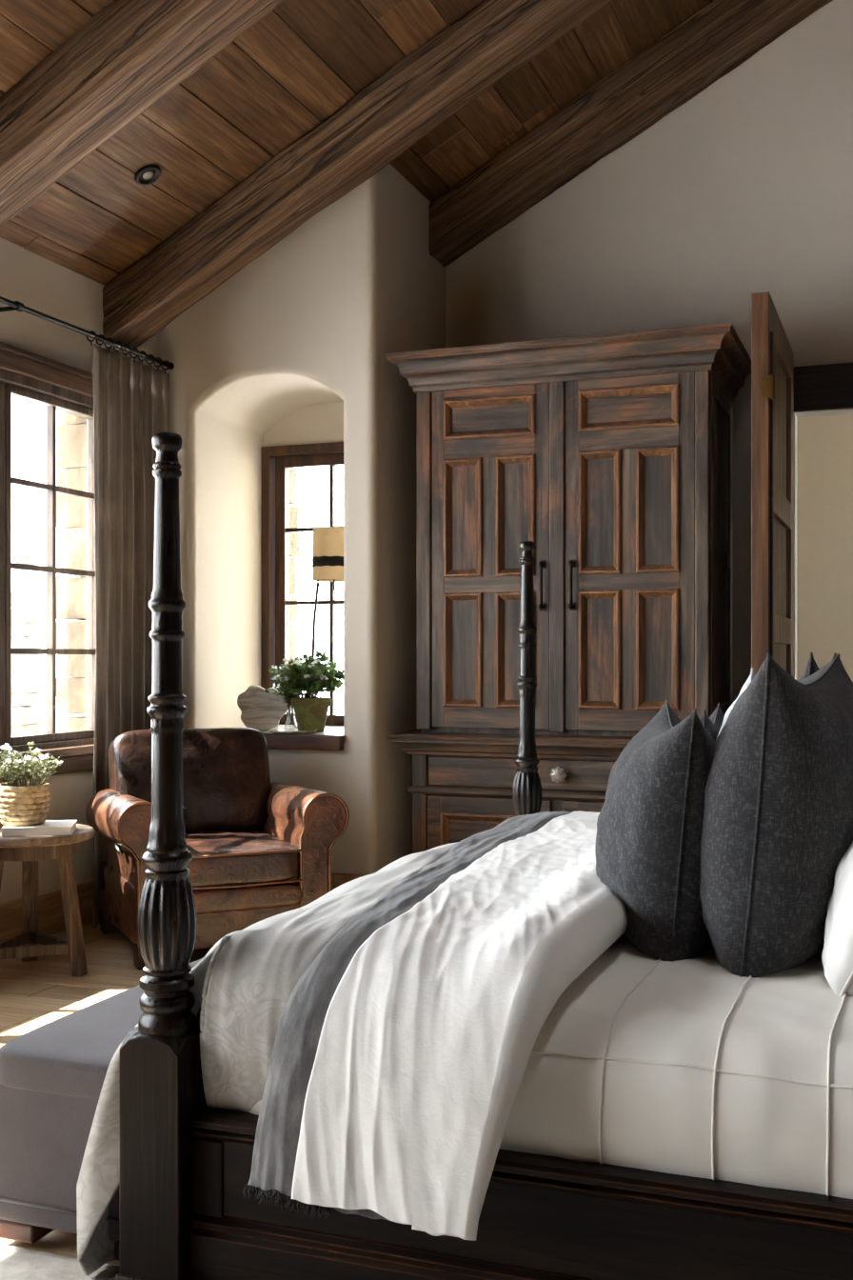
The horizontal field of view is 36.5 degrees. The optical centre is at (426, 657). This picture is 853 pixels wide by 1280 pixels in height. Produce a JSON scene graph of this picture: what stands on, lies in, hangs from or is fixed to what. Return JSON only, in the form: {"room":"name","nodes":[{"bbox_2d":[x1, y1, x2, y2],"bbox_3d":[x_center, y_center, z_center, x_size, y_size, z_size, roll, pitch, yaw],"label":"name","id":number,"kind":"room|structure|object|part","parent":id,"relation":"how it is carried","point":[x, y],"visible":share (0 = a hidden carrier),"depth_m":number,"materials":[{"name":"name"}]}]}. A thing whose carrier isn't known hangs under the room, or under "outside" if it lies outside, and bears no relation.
{"room":"bedroom","nodes":[
{"label":"bedroom","id":0,"kind":"room"},
{"bbox_2d":[0,781,50,826],"bbox_3d":[-1.523,0.554,4.884,0.204,0.150,0.201,0,0,21],"label":"basket","id":1,"kind":"object","parent":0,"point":[22,804],"depth_m":4.81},
{"bbox_2d":[0,237,157,904],"bbox_3d":[-2.956,-0.260,2.309,0.160,2.980,8.840,0,0,21],"label":"wall","id":2,"kind":"structure","parent":0,"point":[42,285],"depth_m":5.64,"materials":[{"name":"paint"}]},
{"bbox_2d":[0,879,93,941],"bbox_3d":[-2.857,1.105,2.315,0.020,0.190,8.720,0,0,21],"label":"baseboard","id":3,"kind":"structure","parent":2,"relation":"attached to","point":[50,911],"depth_m":5.57,"materials":[{"name":"brown wood"}]},
{"bbox_2d":[0,341,93,397],"bbox_3d":[-1.949,-1.228,4.692,0.044,0.095,3.120,0,0,21],"label":"trim","id":4,"kind":"structure","parent":2,"relation":"attached to","point":[12,359],"depth_m":5.52,"materials":[{"name":"brown wood"}]},
{"bbox_2d":[0,743,94,782],"bbox_3d":[-1.942,0.453,4.690,0.059,0.115,3.120,0,0,21],"label":"trim","id":5,"kind":"structure","parent":2,"relation":"attached to","point":[75,758],"depth_m":5.67,"materials":[{"name":"brown wood"}]},
{"bbox_2d":[0,368,96,753],"bbox_3d":[-2.023,-0.395,4.731,0.120,1.590,2.900,0,0,21],"label":"window","id":6,"kind":"structure","parent":2,"relation":"in","point":[48,636],"depth_m":5.66,"materials":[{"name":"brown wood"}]},
{"bbox_3d":[-1.902,-0.385,5.060,0.066,1.510,0.692,0,0,21],"label":"sash","id":7,"kind":"part","parent":6,"relation":"part of","materials":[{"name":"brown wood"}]},
{"bbox_2d":[0,296,174,369],"bbox_3d":[-1.911,-1.407,4.651,0.143,0.056,3.558,0,0,21],"label":"curtain rod","id":8,"kind":"object","parent":2,"relation":"attached to","point":[17,306],"visible":0.98,"depth_m":5.51,"materials":[{"name":"black metal"}]},
{"bbox_2d":[86,330,170,928],"bbox_3d":[-1.361,-0.126,5.953,0.070,2.608,0.684,0,0,19],"label":"curtain","id":9,"kind":"object","parent":8,"relation":"hanging from","point":[131,397],"visible":0.69,"depth_m":5.90,"materials":[{"name":"beige fabric"}]},
{"bbox_2d":[0,921,211,1265],"bbox_3d":[0.999,1.215,1.446,7.948,0.030,9.808,0,0,21],"label":"floor","id":10,"kind":"structure","parent":0,"point":[34,994],"depth_m":4.74,"materials":[{"name":"brown wood"}]},
{"bbox_2d":[0,823,94,977],"bbox_3d":[-1.509,0.930,4.933,0.472,0.540,0.472,0,0,21],"label":"side table","id":11,"kind":"object","parent":10,"relation":"on","point":[29,850],"visible":0.76,"depth_m":4.87,"materials":[{"name":"brown wood"}]},
{"bbox_3d":[-1.624,0.948,4.808,0.060,0.505,0.107,0,0,43],"label":"leg","id":12,"kind":"part","parent":11,"relation":"part of","materials":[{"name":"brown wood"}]},
{"bbox_3d":[-1.560,0.948,5.095,0.060,0.505,0.107,0,0,-17],"label":"leg","id":13,"kind":"part","parent":11,"relation":"part of","materials":[{"name":"brown wood"}]},
{"bbox_2d":[1,820,77,836],"bbox_3d":[-1.457,0.644,4.887,0.250,0.030,0.200,0,0,-9],"label":"hardcover book","id":14,"kind":"object","parent":11,"relation":"on","point":[50,827],"visible":0.84,"depth_m":4.80,"materials":[{"name":"paper"}]},
{"bbox_2d":[0,741,62,826],"bbox_3d":[-1.532,0.473,4.902,0.300,0.311,0.316,0,0,21],"label":"plant","id":15,"kind":"object","parent":14,"relation":"on","point":[22,804],"visible":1,"depth_m":4.82,"materials":[{"name":"beige wicker"}]},
{"bbox_3d":[-1.343,0.948,4.896,0.107,0.505,0.060,0,0,13],"label":"leg","id":16,"kind":"part","parent":11,"relation":"part of","materials":[{"name":"brown wood"}]},
{"bbox_2d":[0,1243,119,1279],"bbox_3d":[0.297,1.193,1.358,3.604,0.023,1.555,0,0,21],"label":"rug","id":17,"kind":"object","parent":10,"relation":"on","point":[16,1263],"visible":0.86,"depth_m":2.52,"materials":[{"name":"fabric"}]},
{"bbox_2d":[0,958,202,1260],"bbox_3d":[-0.460,0.986,3.322,0.334,0.396,1.612,0,0,21],"label":"upholstered bench","id":18,"kind":"object","parent":10,"relation":"on","point":[52,1075],"visible":0.25,"depth_m":2.59,"materials":[{"name":"grey fabric"}]},
{"bbox_2d":[0,958,202,1099],"bbox_3d":[-0.460,0.835,3.323,0.334,0.093,1.610,0,0,21],"label":"cushion","id":19,"kind":"object","parent":18,"relation":"on","point":[69,1057],"depth_m":2.61,"materials":[{"name":"grey fabric"}]},
{"bbox_2d":[85,727,349,969],"bbox_3d":[-0.908,0.755,5.467,0.945,0.890,0.859,0,0,-24],"label":"leather armchair","id":20,"kind":"object","parent":10,"relation":"on","point":[260,849],"visible":0.84,"depth_m":5.27,"materials":[{"name":"brown leather"}]},
{"bbox_3d":[-1.229,0.751,5.169,0.042,0.062,0.126,0,0,-8],"label":"lever","id":21,"kind":"part","parent":20,"relation":"part of","materials":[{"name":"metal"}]},
{"bbox_3d":[-1.225,0.833,5.279,0.210,0.554,0.700,0,0,-24],"label":"arm","id":22,"kind":"part","parent":20,"relation":"part of","materials":[{"name":"leather"}]},
{"bbox_2d":[108,727,270,833],"bbox_3d":[-1.027,0.555,5.656,0.680,0.490,0.306,0,0,-24],"label":"cushion","id":23,"kind":"object","parent":20,"relation":"on","point":[227,778],"depth_m":5.57,"materials":[{"name":"leather"}]},
{"bbox_2d":[185,830,299,890],"bbox_3d":[-0.859,0.834,5.357,0.555,0.185,0.600,0,0,-24],"label":"seat cushion","id":24,"kind":"object","parent":20,"relation":"on","point":[222,860],"depth_m":5.13,"materials":[{"name":"leather"}]},
{"bbox_3d":[-0.558,0.832,5.581,0.211,0.556,0.700,0,0,-24],"label":"arm","id":25,"kind":"part","parent":20,"relation":"part of","materials":[{"name":"leather"}]},
{"bbox_2d":[115,431,852,1279],"bbox_3d":[0.945,0.391,3.167,2.304,1.619,2.562,0,0,21],"label":"bed","id":26,"kind":"object","parent":10,"relation":"on","point":[186,1213],"visible":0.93,"depth_m":2.34,"materials":[{"name":"brown wood"}]},
{"bbox_3d":[-0.484,0.168,2.420,0.107,1.062,0.109,0,0,21],"label":"foot post","id":27,"kind":"part","parent":26,"relation":"part of","materials":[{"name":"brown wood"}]},
{"bbox_2d":[76,841,459,1275],"bbox_3d":[0.044,0.839,3.468,0.603,0.685,2.417,0,0,21],"label":"coverlet","id":28,"kind":"object","parent":26,"relation":"on","point":[242,990],"visible":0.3,"depth_m":2.42,"materials":[{"name":"white fabric"}]},
{"bbox_3d":[0.554,1.002,2.020,2.106,0.275,0.032,0,0,21],"label":"rail moulding","id":29,"kind":"part","parent":26,"relation":"part of","materials":[{"name":"brown wood"}]},
{"bbox_3d":[0.363,0.168,4.672,0.107,1.062,0.109,0,0,21],"label":"foot post","id":30,"kind":"part","parent":26,"relation":"part of","materials":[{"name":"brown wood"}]},
{"bbox_3d":[0.564,1.008,2.045,2.106,0.285,0.040,0,0,21],"label":"rail","id":31,"kind":"part","parent":26,"relation":"part of","materials":[{"name":"brown wood"}]},
{"bbox_2d":[248,932,852,1199],"bbox_3d":[0.989,0.776,3.153,2.060,0.358,2.405,0,0,21],"label":"mattress","id":32,"kind":"object","parent":26,"relation":"on","point":[694,1067],"visible":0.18,"depth_m":2.14,"materials":[{"name":"white fabric"}]},
{"bbox_2d":[291,811,627,1240],"bbox_3d":[0.409,0.703,3.369,0.513,0.464,2.697,0,0,21],"label":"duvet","id":33,"kind":"object","parent":32,"relation":"on","point":[430,1030],"visible":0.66,"depth_m":2.19,"materials":[{"name":"white fabric"}]},
{"bbox_2d":[242,811,571,1221],"bbox_3d":[0.224,0.717,3.428,0.399,0.447,2.674,0,0,21],"label":"throw blanket","id":34,"kind":"object","parent":33,"relation":"on","point":[300,1027],"visible":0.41,"depth_m":2.27,"materials":[{"name":"grey fabric"}]},
{"bbox_2d":[595,700,716,961],"bbox_3d":[0.529,0.358,2.841,0.312,0.513,0.546,0,0,7],"label":"throw pillow","id":35,"kind":"object","parent":32,"relation":"on","point":[650,823],"visible":0.69,"depth_m":2.60,"materials":[{"name":"grey fabric"}]},
{"bbox_2d":[700,702,724,741],"bbox_3d":[0.731,0.370,3.380,0.234,0.486,0.504,0,0,14],"label":"throw pillow","id":36,"kind":"object","parent":32,"relation":"on","point":[712,725],"visible":0.06,"depth_m":3.16,"materials":[{"name":"grey fabric"}]},
{"bbox_2d":[716,668,755,739],"bbox_3d":[0.795,0.320,3.184,0.226,0.591,0.585,0,0,14],"label":"bed pillow","id":37,"kind":"object","parent":32,"relation":"on","point":[752,675],"visible":0.04,"depth_m":2.95,"materials":[{"name":"white fabric"}]},
{"bbox_2d":[700,652,852,977],"bbox_3d":[0.776,0.303,2.738,0.367,0.624,0.668,0,0,29],"label":"euro pillow","id":38,"kind":"object","parent":32,"relation":"on","point":[777,830],"visible":0.9,"depth_m":2.47,"materials":[{"name":"grey fabric"}]},
{"bbox_2d":[799,651,837,680],"bbox_3d":[1.045,0.301,3.497,0.216,0.628,0.643,0,0,30],"label":"euro pillow","id":39,"kind":"object","parent":32,"relation":"on","point":[811,668],"visible":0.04,"depth_m":3.20,"materials":[{"name":"grey fabric"}]},
{"bbox_2d":[821,841,852,996],"bbox_3d":[0.972,0.394,2.608,0.318,0.470,0.726,0,0,25],"label":"bed pillow","id":40,"kind":"object","parent":32,"relation":"on","point":[837,956],"visible":0.78,"depth_m":2.37,"materials":[{"name":"white fabric"}]},
{"bbox_2d":[385,322,751,853],"bbox_3d":[0.703,-0.107,6.162,1.581,2.614,0.872,0,0,21],"label":"armoire","id":41,"kind":"object","parent":10,"relation":"on","point":[611,454],"visible":0.71,"depth_m":5.85,"materials":[{"name":"brown wood"}]},
{"bbox_3d":[-0.025,0.782,6.112,0.070,0.655,0.058,0,0,21],"label":"corner post","id":42,"kind":"part","parent":41,"relation":"part of","materials":[{"name":"brown wood"}]},
{"bbox_3d":[0.171,-0.034,6.028,0.187,0.532,0.033,0,0,21],"label":"panel moulding","id":43,"kind":"part","parent":41,"relation":"part of","materials":[{"name":"brown wood"}]},
{"bbox_3d":[0.171,-0.648,6.028,0.187,0.552,0.033,0,0,21],"label":"panel moulding","id":44,"kind":"part","parent":41,"relation":"part of","materials":[{"name":"brown wood"}]},
{"bbox_3d":[0.177,-0.034,6.045,0.123,0.468,0.016,0,0,21],"label":"panel","id":45,"kind":"part","parent":41,"relation":"part of","materials":[{"name":"brown wood"}]},
{"bbox_3d":[0.177,-0.648,6.045,0.123,0.488,0.016,0,0,21],"label":"panel","id":46,"kind":"part","parent":41,"relation":"part of","materials":[{"name":"brown wood"}]},
{"bbox_3d":[0.287,0.877,5.986,0.394,0.245,0.014,0,0,21],"label":"panel","id":47,"kind":"part","parent":41,"relation":"part of","materials":[{"name":"brown wood"}]},
{"bbox_3d":[0.281,0.877,5.970,0.454,0.305,0.024,0,0,21],"label":"panel moulding","id":48,"kind":"part","parent":41,"relation":"part of","materials":[{"name":"brown wood"}]},
{"bbox_3d":[0.294,0.280,5.995,0.440,0.096,0.028,0,0,21],"label":"rail","id":49,"kind":"part","parent":41,"relation":"part of","materials":[{"name":"brown wood"}]},
{"bbox_3d":[0.289,-1.107,5.983,0.440,0.184,0.033,0,0,21],"label":"panel moulding","id":50,"kind":"part","parent":41,"relation":"part of","materials":[{"name":"brown wood"}]},
{"bbox_3d":[0.285,0.875,5.981,0.594,0.450,0.024,0,0,21],"label":"cupboard door","id":51,"kind":"part","parent":41,"relation":"part of","materials":[{"name":"brown wood"}]},
{"bbox_3d":[0.294,-0.336,5.995,0.440,0.073,0.028,0,0,21],"label":"rail","id":52,"kind":"part","parent":41,"relation":"part of","materials":[{"name":"brown wood"}]},
{"bbox_3d":[0.294,-0.970,5.995,0.440,0.091,0.028,0,0,21],"label":"rail","id":53,"kind":"part","parent":41,"relation":"part of","materials":[{"name":"brown wood"}]},
{"bbox_3d":[0.294,-1.245,5.995,0.440,0.091,0.028,0,0,21],"label":"rail","id":54,"kind":"part","parent":41,"relation":"part of","materials":[{"name":"brown wood"}]},
{"bbox_3d":[0.296,-1.107,6.001,0.376,0.120,0.016,0,0,21],"label":"panel","id":55,"kind":"part","parent":41,"relation":"part of","materials":[{"name":"brown wood"}]},
{"bbox_3d":[0.717,0.624,6.199,1.431,0.042,0.772,0,0,21],"label":"drawer moulding","id":56,"kind":"part","parent":41,"relation":"part of","materials":[{"name":"brown wood"}]},
{"bbox_3d":[0.706,0.405,6.171,1.581,0.101,0.852,0,0,21],"label":"waist moulding","id":57,"kind":"part","parent":41,"relation":"part of","materials":[{"name":"brown wood"}]},
{"bbox_3d":[0.415,-0.034,5.956,0.121,0.468,0.016,0,0,21],"label":"panel","id":58,"kind":"part","parent":41,"relation":"part of","materials":[{"name":"brown wood"}]},
{"bbox_3d":[0.409,-0.034,5.938,0.185,0.532,0.033,0,0,21],"label":"panel moulding","id":59,"kind":"part","parent":41,"relation":"part of","materials":[{"name":"brown wood"}]},
{"bbox_3d":[0.409,-0.648,5.938,0.185,0.552,0.033,0,0,21],"label":"panel moulding","id":60,"kind":"part","parent":41,"relation":"part of","materials":[{"name":"brown wood"}]},
{"bbox_3d":[0.415,-0.648,5.956,0.121,0.488,0.016,0,0,21],"label":"panel","id":61,"kind":"part","parent":41,"relation":"part of","materials":[{"name":"brown wood"}]},
{"bbox_3d":[0.593,0.532,5.870,1.237,0.135,0.036,0,0,21],"label":"drawer","id":62,"kind":"part","parent":41,"relation":"part of","materials":[{"name":"brown wood"}]},
{"bbox_3d":[0.523,-0.325,5.868,0.028,0.228,0.050,0,0,21],"label":"handle","id":63,"kind":"part","parent":41,"relation":"part of","materials":[{"name":"black metal"}]},
{"bbox_3d":[0.595,0.528,5.819,0.081,0.081,0.057,0,0,21],"label":"knob","id":64,"kind":"part","parent":41,"relation":"part of","materials":[{"name":"silver metal"}]},
{"bbox_3d":[0.703,-1.329,6.162,1.580,0.169,0.872,0,0,21],"label":"cornice","id":65,"kind":"part","parent":41,"relation":"part of","materials":[{"name":"brown wood"}]},
{"bbox_3d":[0.652,-0.325,5.820,0.028,0.228,0.050,0,0,21],"label":"handle","id":66,"kind":"part","parent":41,"relation":"part of","materials":[{"name":"black metal"}]},
{"bbox_3d":[0.897,0.875,5.751,0.594,0.450,0.024,0,0,21],"label":"cupboard door","id":67,"kind":"part","parent":41,"relation":"part of","materials":[{"name":"brown wood"}]},
{"bbox_3d":[0.777,-0.034,5.800,0.191,0.532,0.033,0,0,21],"label":"panel moulding","id":68,"kind":"part","parent":41,"relation":"part of","materials":[{"name":"brown wood"}]},
{"bbox_3d":[0.777,-0.648,5.800,0.191,0.552,0.033,0,0,21],"label":"panel moulding","id":69,"kind":"part","parent":41,"relation":"part of","materials":[{"name":"brown wood"}]},
{"bbox_3d":[0.783,-0.034,5.817,0.127,0.468,0.016,0,0,21],"label":"panel","id":70,"kind":"part","parent":41,"relation":"part of","materials":[{"name":"brown wood"}]},
{"bbox_3d":[0.783,-0.648,5.817,0.127,0.488,0.016,0,0,21],"label":"panel","id":71,"kind":"part","parent":41,"relation":"part of","materials":[{"name":"brown wood"}]},
{"bbox_3d":[0.897,-1.107,5.754,0.450,0.184,0.033,0,0,21],"label":"panel moulding","id":72,"kind":"part","parent":41,"relation":"part of","materials":[{"name":"brown wood"}]},
{"bbox_3d":[0.902,0.280,5.766,0.450,0.096,0.028,0,0,21],"label":"rail","id":73,"kind":"part","parent":41,"relation":"part of","materials":[{"name":"brown wood"}]},
{"bbox_3d":[0.902,-0.336,5.766,0.450,0.073,0.028,0,0,21],"label":"rail","id":74,"kind":"part","parent":41,"relation":"part of","materials":[{"name":"brown wood"}]},
{"bbox_3d":[0.902,-0.970,5.766,0.450,0.091,0.028,0,0,21],"label":"rail","id":75,"kind":"part","parent":41,"relation":"part of","materials":[{"name":"brown wood"}]},
{"bbox_3d":[0.902,-1.245,5.766,0.450,0.091,0.028,0,0,21],"label":"rail","id":76,"kind":"part","parent":41,"relation":"part of","materials":[{"name":"brown wood"}]},
{"bbox_3d":[0.904,-1.107,5.772,0.386,0.120,0.016,0,0,21],"label":"panel","id":77,"kind":"part","parent":41,"relation":"part of","materials":[{"name":"brown wood"}]},
{"bbox_3d":[0.909,-0.481,5.781,0.578,1.616,0.010,0,0,21],"label":"door","id":78,"kind":"part","parent":41,"relation":"part of","materials":[{"name":"brown wood"}]},
{"bbox_3d":[1.020,-0.034,5.708,0.188,0.532,0.033,0,0,21],"label":"panel moulding","id":79,"kind":"part","parent":41,"relation":"part of","materials":[{"name":"brown wood"}]},
{"bbox_3d":[1.020,-0.648,5.708,0.188,0.552,0.033,0,0,21],"label":"panel moulding","id":80,"kind":"part","parent":41,"relation":"part of","materials":[{"name":"brown wood"}]},
{"bbox_3d":[1.026,-0.034,5.726,0.124,0.468,0.016,0,0,21],"label":"panel","id":81,"kind":"part","parent":41,"relation":"part of","materials":[{"name":"brown wood"}]},
{"bbox_3d":[1.026,-0.648,5.726,0.124,0.488,0.016,0,0,21],"label":"panel","id":82,"kind":"part","parent":41,"relation":"part of","materials":[{"name":"brown wood"}]},
{"bbox_3d":[1.365,-0.480,5.999,0.018,1.640,0.690,0,0,21],"label":"panel","id":83,"kind":"part","parent":41,"relation":"part of","materials":[{"name":"brown wood"}]},
{"bbox_2d":[289,468,299,714],"bbox_3d":[-1.274,-0.155,6.917,0.600,3.726,1.571,0,0,21],"label":"wall","id":84,"kind":"structure","parent":0,"point":[294,542],"depth_m":7.49,"materials":[{"name":"stone"}]},
{"bbox_2d":[157,163,445,876],"bbox_3d":[-0.614,-0.622,6.680,1.184,3.684,1.030,0,0,21],"label":"wall","id":85,"kind":"structure","parent":0,"point":[291,349],"depth_m":6.25,"materials":[{"name":"paint"}]},
{"bbox_2d":[239,724,343,735],"bbox_3d":[-0.633,0.388,6.553,0.796,0.045,0.740,0,0,21],"label":"windowsill","id":86,"kind":"structure","parent":85,"relation":"attached to","point":[329,730],"depth_m":6.49,"materials":[{"name":"stone"}]},
{"bbox_2d":[237,685,289,731],"bbox_3d":[-0.806,0.252,6.397,0.255,0.225,0.038,0,0,-1],"label":"stone","id":87,"kind":"object","parent":86,"relation":"on","point":[262,710],"visible":0.88,"depth_m":6.38,"materials":[{"name":"grey stone"}]},
{"bbox_2d":[264,672,317,728],"bbox_3d":[-0.665,0.212,6.412,0.269,0.301,0.278,0,0,-44],"label":"glass vase","id":88,"kind":"object","parent":86,"relation":"on","point":[288,696],"visible":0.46,"depth_m":6.38,"materials":[{"name":"clear glass"}]},
{"bbox_2d":[269,728,318,734],"bbox_3d":[-0.640,0.357,6.246,0.230,0.014,0.230,0,0,21],"label":"shallow dish","id":89,"kind":"object","parent":86,"relation":"on","point":[277,730],"visible":0.99,"depth_m":6.18,"materials":[{"name":"stone"}]},
{"bbox_2d":[267,649,343,732],"bbox_3d":[-0.559,0.162,6.354,0.413,0.402,0.421,0,0,21],"label":"potted plant","id":90,"kind":"object","parent":86,"relation":"on","point":[313,675],"visible":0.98,"depth_m":6.28,"materials":[{"name":"green plant"}]},
{"bbox_3d":[-0.565,0.281,6.346,0.200,0.164,0.200,0,0,21],"label":"pot","id":91,"kind":"part","parent":90,"relation":"part of","materials":[{"name":"ceramic"}]},
{"bbox_2d":[310,526,343,693],"bbox_3d":[-0.519,-0.146,6.660,0.320,1.022,0.225,0,0,21],"label":"lamp","id":92,"kind":"object","parent":86,"relation":"on","point":[328,543],"visible":0.58,"depth_m":6.54,"materials":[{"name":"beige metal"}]},
{"bbox_3d":[-0.583,-0.018,6.670,0.067,0.736,0.019,0,0,2],"label":"lamp stem","id":93,"kind":"part","parent":92,"relation":"part of","materials":[{"name":"black metal"}]},
{"bbox_3d":[-0.475,-0.524,6.643,0.224,0.265,0.224,0,0,21],"label":"lamp shade","id":94,"kind":"part","parent":92,"relation":"part of","materials":[{"name":"beige fabric"}]},
{"bbox_2d":[261,441,343,725],"bbox_3d":[-0.510,-0.367,6.918,0.770,1.535,0.130,0,0,21],"label":"window","id":95,"kind":"structure","parent":85,"relation":"in","point":[277,461],"depth_m":6.99,"materials":[{"name":"brown wood"}]},
{"bbox_3d":[-0.504,-0.357,6.935,0.542,1.335,0.006,0,0,21],"label":"glass","id":96,"kind":"part","parent":95,"relation":"part of","materials":[{"name":"white"}]},
{"bbox_2d":[262,733,344,750],"bbox_3d":[-0.771,0.400,6.175,0.815,0.071,0.065,0,0,21],"label":"trim","id":97,"kind":"structure","parent":85,"relation":"attached to","point":[275,741],"depth_m":6.07,"materials":[{"name":"brown wood"}]},
{"bbox_2d":[331,873,363,890],"bbox_3d":[-0.804,1.105,6.190,1.094,0.190,0.020,0,0,21],"label":"baseboard","id":98,"kind":"structure","parent":85,"relation":"attached to","point":[337,879],"depth_m":6.03,"materials":[{"name":"brown wood"}]},
{"bbox_2d":[0,0,715,285],"bbox_3d":[-0.490,-2.986,2.054,4.872,2.653,9.898,0,0,21],"label":"ceiling","id":99,"kind":"structure","parent":0,"point":[286,74],"depth_m":5.40,"materials":[{"name":"brown wood"}]},
{"bbox_2d":[0,0,284,226],"bbox_3d":[0.287,-2.851,4.028,4.700,2.803,0.281,0,0,21],"label":"ceiling beam","id":100,"kind":"structure","parent":99,"relation":"attached to","point":[130,55],"depth_m":4.48,"materials":[{"name":"brown wood"}]},
{"bbox_2d":[134,164,161,185],"bbox_3d":[-1.154,-1.996,5.365,0.107,0.066,0.116,0,0,21],"label":"recessed light","id":101,"kind":"object","parent":99,"relation":"in","point":[149,174],"visible":1,"depth_m":5.36,"materials":[{"name":"metal"}]},
{"bbox_3d":[-1.155,-1.996,5.365,0.043,0.026,0.048,0,0,21],"label":"bulb","id":102,"kind":"part","parent":101,"relation":"part of","materials":[{"name":"white glass"}]},
{"bbox_2d":[102,0,610,348],"bbox_3d":[0.751,-2.856,5.258,4.700,2.793,0.274,0,0,21],"label":"ceiling beam","id":103,"kind":"structure","parent":99,"relation":"attached to","point":[496,38],"depth_m":5.61,"materials":[{"name":"brown wood"}]},
{"bbox_2d":[428,0,833,266],"bbox_3d":[1.165,-2.846,6.359,4.700,2.814,0.268,0,0,21],"label":"ceiling beam","id":104,"kind":"structure","parent":99,"relation":"attached to","point":[724,34],"depth_m":6.37,"materials":[{"name":"brown wood"}]},
{"bbox_2d":[440,4,631,128],"bbox_3d":[1.740,-3.021,1.215,10.646,3.102,10.300,0,0,21],"label":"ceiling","id":105,"kind":"structure","parent":0,"point":[610,5],"depth_m":6.17,"materials":[{"name":"brown wood"}]},
{"bbox_2d":[445,0,852,701],"bbox_3d":[3.304,-1.587,5.776,6.886,5.633,0.140,0,0,21],"label":"wall","id":106,"kind":"structure","parent":0,"point":[745,188],"depth_m":6.39,"materials":[{"name":"paint"}]},
{"bbox_2d":[751,291,794,678],"bbox_3d":[1.539,-0.135,5.686,0.092,2.640,1.134,0,0,21],"label":"door","id":107,"kind":"structure","parent":106,"relation":"in","point":[772,355],"depth_m":5.17,"materials":[{"name":"brown wood"}]},
{"bbox_3d":[1.529,-1.015,5.691,0.026,0.590,0.850,0,0,21],"label":"panel","id":108,"kind":"part","parent":107,"relation":"part of","materials":[{"name":"brown wood"}]},
{"bbox_3d":[1.529,-0.390,5.691,0.026,0.420,0.850,0,0,21],"label":"panel","id":109,"kind":"part","parent":107,"relation":"part of","materials":[{"name":"brown wood"}]},
{"bbox_3d":[1.529,0.150,5.691,0.026,0.420,0.850,0,0,21],"label":"panel","id":110,"kind":"part","parent":107,"relation":"part of","materials":[{"name":"brown wood"}]},
{"bbox_3d":[1.529,-1.383,5.691,0.070,0.145,0.850,0,0,21],"label":"rail","id":111,"kind":"part","parent":107,"relation":"part of","materials":[{"name":"brown wood"}]},
{"bbox_3d":[1.529,-0.660,5.691,0.070,0.120,0.850,0,0,21],"label":"rail","id":112,"kind":"part","parent":107,"relation":"part of","materials":[{"name":"brown wood"}]},
{"bbox_3d":[1.529,-0.120,5.691,0.070,0.120,0.850,0,0,21],"label":"rail","id":113,"kind":"part","parent":107,"relation":"part of","materials":[{"name":"brown wood"}]},
{"bbox_2d":[794,362,852,412],"bbox_3d":[2.312,-0.100,6.056,1.180,2.600,0.034,0,0,21],"label":"trim","id":114,"kind":"structure","parent":106,"relation":"attached to","point":[829,387],"depth_m":6.19,"materials":[{"name":"brown wood"}]},
{"bbox_2d":[797,414,852,682],"bbox_3d":[3.118,-0.285,6.862,5.200,3.030,1.760,0,0,21],"label":"wall","id":115,"kind":"structure","parent":0,"point":[825,444],"depth_m":7.95,"materials":[{"name":"beige paint"}]}
]}

